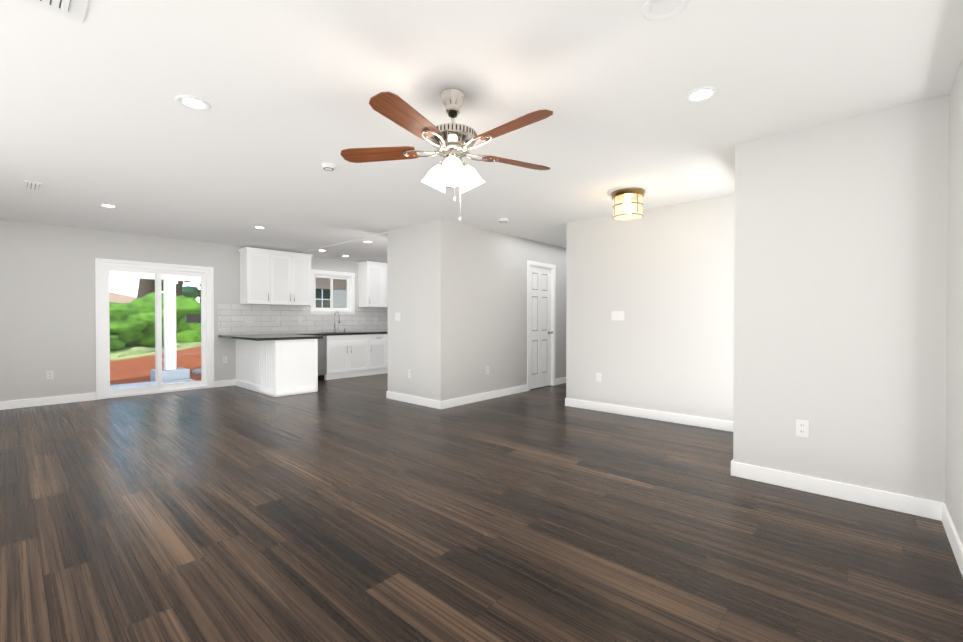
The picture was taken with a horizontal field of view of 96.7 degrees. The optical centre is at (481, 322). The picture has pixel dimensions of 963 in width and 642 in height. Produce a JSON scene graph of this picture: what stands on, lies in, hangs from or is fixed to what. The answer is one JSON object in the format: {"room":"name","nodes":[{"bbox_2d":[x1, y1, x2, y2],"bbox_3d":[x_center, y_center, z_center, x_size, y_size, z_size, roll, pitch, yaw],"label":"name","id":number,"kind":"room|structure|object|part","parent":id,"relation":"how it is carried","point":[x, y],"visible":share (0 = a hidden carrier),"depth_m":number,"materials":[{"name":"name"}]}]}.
{"room":"empty living room","nodes":[
{"label":"empty living room","id":0,"kind":"room"},
{"bbox_2d":[0,219,362,401],"bbox_3d":[-4.081,-0.133,7.849,0.150,2.440,9.500,0,1,42],"label":"wall","id":1,"kind":"structure","parent":0,"point":[47,302],"depth_m":5.90,"materials":[{"name":"white paint"}]},
{"bbox_2d":[0,393,95,409],"bbox_3d":[-6.302,1.059,5.272,0.014,0.105,2.320,0,1,42],"label":"baseboard","id":2,"kind":"structure","parent":1,"relation":"attached to","point":[23,403],"depth_m":5.76,"materials":[{"name":"white wood"}]},
{"bbox_2d":[46,371,53,379],"bbox_3d":[-5.836,0.707,5.790,0.008,0.115,0.070,0,1,42],"label":"electrical outlet","id":3,"kind":"object","parent":1,"relation":"attached to","point":[49,374],"visible":1,"depth_m":5.79,"materials":[{"name":"white plastic"}]},
{"bbox_2d":[95,258,213,399],"bbox_3d":[-5.074,0.083,6.727,0.148,2.030,1.490,0,1,42],"label":"door frame","id":4,"kind":"structure","parent":1,"relation":"attached to","point":[105,335],"depth_m":6.69,"materials":[{"name":"white"}]},
{"bbox_2d":[214,379,233,386],"bbox_3d":[-4.420,1.039,7.362,0.014,0.105,0.305,0,1,42],"label":"baseboard","id":5,"kind":"structure","parent":1,"relation":"attached to","point":[226,382],"depth_m":7.34,"materials":[{"name":"white wood"}]},
{"bbox_2d":[222,356,226,362],"bbox_3d":[-4.417,0.632,7.365,0.008,0.115,0.070,0,1,42],"label":"electrical outlet","id":6,"kind":"object","parent":1,"relation":"attached to","point":[224,359],"visible":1,"depth_m":7.36,"materials":[{"name":"white plastic"}]},
{"bbox_2d":[238,251,273,306],"bbox_3d":[-3.980,-0.788,7.582,0.341,0.914,0.438,0,1,42],"label":"upper cabinet","id":7,"kind":"object","parent":1,"relation":"attached to","point":[256,267],"depth_m":7.46,"materials":[{"name":"white wood"}]},
{"bbox_2d":[274,251,312,306],"bbox_3d":[-3.637,-0.792,7.963,0.341,0.914,0.818,0,1,42],"label":"upper cabinet","id":8,"kind":"object","parent":1,"relation":"attached to","point":[292,273],"depth_m":7.88,"materials":[{"name":"white wood"}]},
{"bbox_2d":[218,304,387,334],"bbox_3d":[-3.047,-0.076,8.876,0.008,0.534,4.290,0,1,42],"label":"backsplash","id":9,"kind":"structure","parent":1,"relation":"attached to","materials":[{"name":"tile"}]},
{"bbox_2d":[246,316,252,322],"bbox_3d":[-4.147,-0.061,7.640,0.008,0.115,0.116,0,1,42],"label":"outlet","id":10,"kind":"object","parent":9,"relation":"attached to","point":[249,319],"visible":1,"depth_m":7.64,"materials":[{"name":"white plastic"}]},
{"bbox_2d":[310,269,354,313],"bbox_3d":[-3.098,-0.625,8.883,0.140,0.885,1.000,0,1,42],"label":"window","id":11,"kind":"structure","parent":1,"relation":"in","point":[331,280],"depth_m":8.89,"materials":[{"name":"white"}]},
{"bbox_2d":[358,263,385,306],"bbox_3d":[-2.390,-0.805,9.347,0.341,0.914,0.458,0,1,42],"label":"upper cabinet","id":12,"kind":"object","parent":1,"relation":"attached to","point":[371,276],"depth_m":9.21,"materials":[{"name":"white wood"}]},
{"bbox_2d":[386,263,386,306],"bbox_3d":[-2.041,-0.808,9.735,0.341,0.914,0.818,0,1,42],"label":"upper cabinet","id":13,"kind":"object","parent":1,"relation":"attached to","point":[386,263],"depth_m":9.43,"materials":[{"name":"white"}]},
{"bbox_2d":[297,232,386,262],"bbox_3d":[-1.154,-1.351,8.733,3.000,0.019,3.950,0,1,42],"label":"ceiling soffit","id":14,"kind":"structure","parent":0,"point":[358,249],"depth_m":7.88,"materials":[{"name":"white paint"}]},
{"bbox_2d":[0,373,962,641],"bbox_3d":[-0.849,1.174,4.949,8.850,0.120,9.500,0,1,42],"label":"floor","id":15,"kind":"structure","parent":0,"point":[356,509],"depth_m":2.33,"materials":[{"name":"brown wood"}]},
{"bbox_2d":[235,339,317,390],"bbox_3d":[-3.465,0.671,7.164,1.686,0.845,0.656,0,1,42],"label":"kitchen island","id":16,"kind":"object","parent":15,"relation":"on","point":[310,349],"depth_m":6.67,"materials":[{"name":"white wood"}]},
{"bbox_2d":[218,335,321,342],"bbox_3d":[-3.514,0.229,7.086,1.711,0.040,1.000,0,1,42],"label":"countertop","id":17,"kind":"structure","parent":16,"relation":"on","point":[259,337],"depth_m":6.71,"materials":[{"name":"black stone"}]},
{"bbox_2d":[234,379,314,396],"bbox_3d":[-3.479,1.041,7.140,1.700,0.105,0.624,0,1,42],"label":"baseboard","id":18,"kind":"structure","parent":16,"relation":"attached to","point":[277,393],"depth_m":6.65,"materials":[{"name":"white wood"}]},
{"bbox_2d":[318,335,329,380],"bbox_3d":[-3.338,0.662,8.097,0.625,0.845,0.665,0,1,42],"label":"base cabinet","id":19,"kind":"object","parent":15,"relation":"on","point":[324,343],"depth_m":8.06,"materials":[{"name":"white wood"}]},
{"bbox_2d":[318,336,326,380],"bbox_3d":[-3.340,0.665,8.057,0.675,0.841,0.602,0,1,42],"label":"dishwasher","id":20,"kind":"object","parent":19,"relation":"in","point":[322,343],"depth_m":8.04,"materials":[{"name":"silver metal"}]},
{"bbox_2d":[330,335,373,378],"bbox_3d":[-2.831,0.656,8.660,0.625,0.845,0.970,0,1,42],"label":"base cabinet","id":21,"kind":"object","parent":15,"relation":"on","point":[350,355],"depth_m":8.49,"materials":[{"name":"white wood"}]},
{"bbox_2d":[294,331,387,334],"bbox_3d":[-2.600,0.212,8.900,0.640,0.040,2.920,0,1,42],"label":"countertop","id":22,"kind":"structure","parent":21,"relation":"on","point":[295,332],"depth_m":8.52,"materials":[{"name":"black stone"}]},
{"bbox_2d":[374,335,387,374],"bbox_3d":[-2.391,0.652,9.147,0.625,0.845,0.578,0,1,42],"label":"base cabinet","id":23,"kind":"object","parent":15,"relation":"on","point":[380,341],"depth_m":9.00,"materials":[{"name":"white wood"}]},
{"bbox_2d":[388,391,437,407],"bbox_3d":[-0.945,1.053,5.873,1.110,0.105,0.014,0,1,42],"label":"baseboard","id":24,"kind":"structure","parent":15,"relation":"on","point":[431,403],"depth_m":5.86,"materials":[{"name":"white wood"}]},
{"bbox_2d":[387,219,565,400],"bbox_3d":[0.381,-0.128,7.349,1.150,2.440,3.970,0,1,42],"label":"wall block","id":25,"kind":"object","parent":15,"relation":"on","point":[457,296],"visible":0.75,"depth_m":5.99,"materials":[{"name":"white paint"}]},
{"bbox_2d":[395,313,399,320],"bbox_3d":[-1.192,-0.086,6.088,0.116,0.115,0.010,0,1,42],"label":"light switch","id":26,"kind":"object","parent":25,"relation":"attached to","point":[397,316],"visible":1,"depth_m":6.09,"materials":[{"name":"white plastic"}]},
{"bbox_2d":[408,370,411,377],"bbox_3d":[-0.991,0.705,5.915,0.070,0.115,0.008,0,1,42],"label":"electrical outlet","id":27,"kind":"object","parent":25,"relation":"attached to","point":[409,373],"visible":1,"depth_m":5.91,"materials":[{"name":"white plastic"}]},
{"bbox_2d":[527,260,555,390],"bbox_3d":[0.978,0.043,7.217,0.113,2.100,0.830,0,1,42],"label":"door frame","id":28,"kind":"structure","parent":25,"relation":"attached to","point":[553,313],"depth_m":7.44,"materials":[{"name":"white wood"}]},
{"bbox_2d":[530,266,552,388],"bbox_3d":[1.001,0.076,7.193,0.112,2.018,0.686,0,1,42],"label":"hall door","id":29,"kind":"structure","parent":28,"relation":"attached to","point":[541,332],"depth_m":7.21,"materials":[{"name":"white wood"}]},
{"bbox_2d":[436,385,526,408],"bbox_3d":[0.104,1.050,6.183,0.014,0.105,1.879,0,1,42],"label":"baseboard","id":30,"kind":"structure","parent":15,"relation":"on","point":[444,404],"depth_m":6.01,"materials":[{"name":"white wood"}]},
{"bbox_2d":[555,377,565,384],"bbox_3d":[1.719,1.033,7.975,0.014,0.105,1.265,0,1,42],"label":"baseboard","id":31,"kind":"structure","parent":15,"relation":"on","point":[560,380],"depth_m":7.62,"materials":[{"name":"white wood"}]},
{"bbox_2d":[565,398,732,431],"bbox_3d":[1.971,1.062,4.956,2.230,0.105,0.014,0,1,42],"label":"baseboard","id":32,"kind":"structure","parent":15,"relation":"on","point":[711,423],"depth_m":4.93,"materials":[{"name":"white wood"}]},
{"bbox_2d":[566,194,734,420],"bbox_3d":[2.872,-0.115,5.960,2.250,2.440,2.700,0,1,42],"label":"wall block","id":33,"kind":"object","parent":15,"relation":"on","point":[662,277],"visible":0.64,"depth_m":4.92,"materials":[{"name":"white paint"}]},
{"bbox_2d":[596,373,600,381],"bbox_3d":[1.478,0.690,5.399,0.070,0.115,0.008,0,1,42],"label":"electrical outlet","id":34,"kind":"object","parent":33,"relation":"attached to","point":[598,377],"visible":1,"depth_m":5.40,"materials":[{"name":"white plastic"}]},
{"bbox_2d":[612,311,623,319],"bbox_3d":[1.664,-0.088,5.224,0.162,0.115,0.010,0,1,42],"label":"light switch","id":35,"kind":"object","parent":33,"relation":"attached to","point":[617,315],"visible":1,"depth_m":5.22,"materials":[{"name":"white plastic"}]},
{"bbox_2d":[733,94,948,502],"bbox_3d":[3.692,-0.099,4.278,1.220,2.440,4.100,0,1,42],"label":"wall block","id":36,"kind":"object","parent":15,"relation":"on","point":[840,278],"visible":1,"depth_m":2.74,"materials":[{"name":"white paint"}]},
{"bbox_2d":[796,419,808,437],"bbox_3d":[2.168,0.714,2.894,0.070,0.115,0.008,0,1,42],"label":"electrical outlet","id":37,"kind":"object","parent":36,"relation":"attached to","point":[802,428],"visible":1,"depth_m":2.89,"materials":[{"name":"white plastic"}]},
{"bbox_2d":[732,461,935,519],"bbox_3d":[2.254,1.082,2.813,1.020,0.105,0.017,0,1,42],"label":"baseboard","id":38,"kind":"structure","parent":36,"relation":"attached to","point":[930,509],"depth_m":2.76,"materials":[{"name":"white wood"}]},
{"bbox_2d":[0,0,962,252],"bbox_3d":[-0.849,-1.385,4.925,8.850,0.120,9.500,0,1,42],"label":"ceiling","id":39,"kind":"structure","parent":0,"point":[94,113],"depth_m":2.48,"materials":[{"name":"white paint"}]},
{"bbox_2d":[24,180,42,190],"bbox_3d":[-4.293,-1.310,4.099,0.320,0.016,0.120,0,1,42],"label":"ceiling vent","id":40,"kind":"object","parent":39,"relation":"in","point":[36,186],"visible":1,"depth_m":4.08,"materials":[{"name":"white plastic"}]},
{"bbox_2d":[24,0,88,22],"bbox_3d":[-1.692,-1.286,1.593,0.360,0.016,0.340,0,1,42],"label":"ceiling vent","id":41,"kind":"object","parent":39,"relation":"in","point":[75,9],"visible":1,"depth_m":1.74,"materials":[{"name":"white plastic"}]},
{"bbox_2d":[98,204,117,207],"bbox_3d":[-4.218,-1.323,4.839,0.176,0.011,0.176,0,1,42],"label":"recessed light","id":42,"kind":"object","parent":39,"relation":"in","point":[108,206],"visible":0.98,"depth_m":4.84,"materials":[{"name":"white plastic"}]},
{"bbox_2d":[175,95,210,110],"bbox_3d":[-1.705,-1.301,2.534,0.176,0.011,0.176,0,1,42],"label":"recessed light","id":43,"kind":"object","parent":39,"relation":"in","point":[194,103],"visible":1,"depth_m":2.53,"materials":[{"name":"white plastic"}]},
{"bbox_2d":[253,226,266,228],"bbox_3d":[-3.103,-1.334,5.987,0.176,0.011,0.176,0,1,42],"label":"recessed light","id":44,"kind":"object","parent":39,"relation":"in","point":[258,227],"visible":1,"depth_m":5.99,"materials":[{"name":"white plastic"}]},
{"bbox_2d":[322,162,335,170],"bbox_3d":[-1.270,-1.294,3.555,0.110,0.038,0.110,0,1,42],"label":"smoke detector","id":45,"kind":"object","parent":39,"relation":"attached to","point":[326,166],"visible":1,"depth_m":3.52,"materials":[{"name":"white plastic"}]},
{"bbox_2d":[340,88,552,220],"bbox_3d":[-0.131,-0.941,2.403,1.233,0.721,1.282,0,1,42],"label":"ceiling fan","id":46,"kind":"object","parent":39,"relation":"hanging from","point":[452,142],"visible":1,"depth_m":2.37,"materials":[{"name":"brown wood"}]},
{"bbox_2d":[498,218,507,222],"bbox_3d":[0.279,-1.312,5.498,0.130,0.038,0.130,0,1,42],"label":"smoke detector","id":47,"kind":"object","parent":39,"relation":"attached to","point":[502,220],"visible":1,"depth_m":5.46,"materials":[{"name":"white plastic"}]},
{"bbox_2d":[608,185,648,220],"bbox_3d":[1.467,-1.188,4.294,0.390,0.263,0.390,0,1,42],"label":"flush ceiling light","id":48,"kind":"object","parent":39,"relation":"attached to","point":[627,195],"visible":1,"depth_m":4.25,"materials":[{"name":"gold plastic"}]},
{"bbox_2d":[642,0,688,21],"bbox_3d":[0.750,-1.294,1.749,0.176,0.011,0.176,0,1,42],"label":"smoke detector","id":49,"kind":"object","parent":39,"relation":"in","point":[662,10],"visible":1,"depth_m":1.76,"materials":[{"name":"white plastic"}]},
{"bbox_2d":[684,86,718,102],"bbox_3d":[1.252,-1.300,2.440,0.176,0.011,0.176,0,1,42],"label":"recessed light","id":50,"kind":"object","parent":39,"relation":"in","point":[700,94],"visible":1,"depth_m":2.44,"materials":[{"name":"white plastic"}]},
{"bbox_2d":[945,58,962,544],"bbox_3d":[0.960,-0.063,0.447,0.150,2.440,5.250,0,1,42],"label":"wall","id":51,"kind":"structure","parent":0,"point":[954,442],"depth_m":2.22,"materials":[{"name":"white paint"}]},
{"bbox_2d":[936,501,962,576],"bbox_3d":[0.960,1.103,0.580,0.014,0.105,5.070,0,1,42],"label":"baseboard","id":52,"kind":"structure","parent":51,"relation":"attached to","point":[942,514],"depth_m":2.19,"materials":[{"name":"white"}]},
{"label":"outside","id":53,"kind":"structure","parent":0,"visible":0},
{"bbox_2d":[109,271,346,388],"bbox_3d":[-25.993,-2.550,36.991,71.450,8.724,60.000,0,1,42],"label":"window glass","id":54,"kind":"object","parent":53,"point":[141,348],"depth_m":12.11,"materials":[{"name":"glass"}]},
{"bbox_3d":[-7.293,0.297,12.632,0.120,1.105,2.400,0,1,42],"label":"timber rail","id":55,"kind":"part","parent":54,"relation":"part of","materials":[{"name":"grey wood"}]}
]}

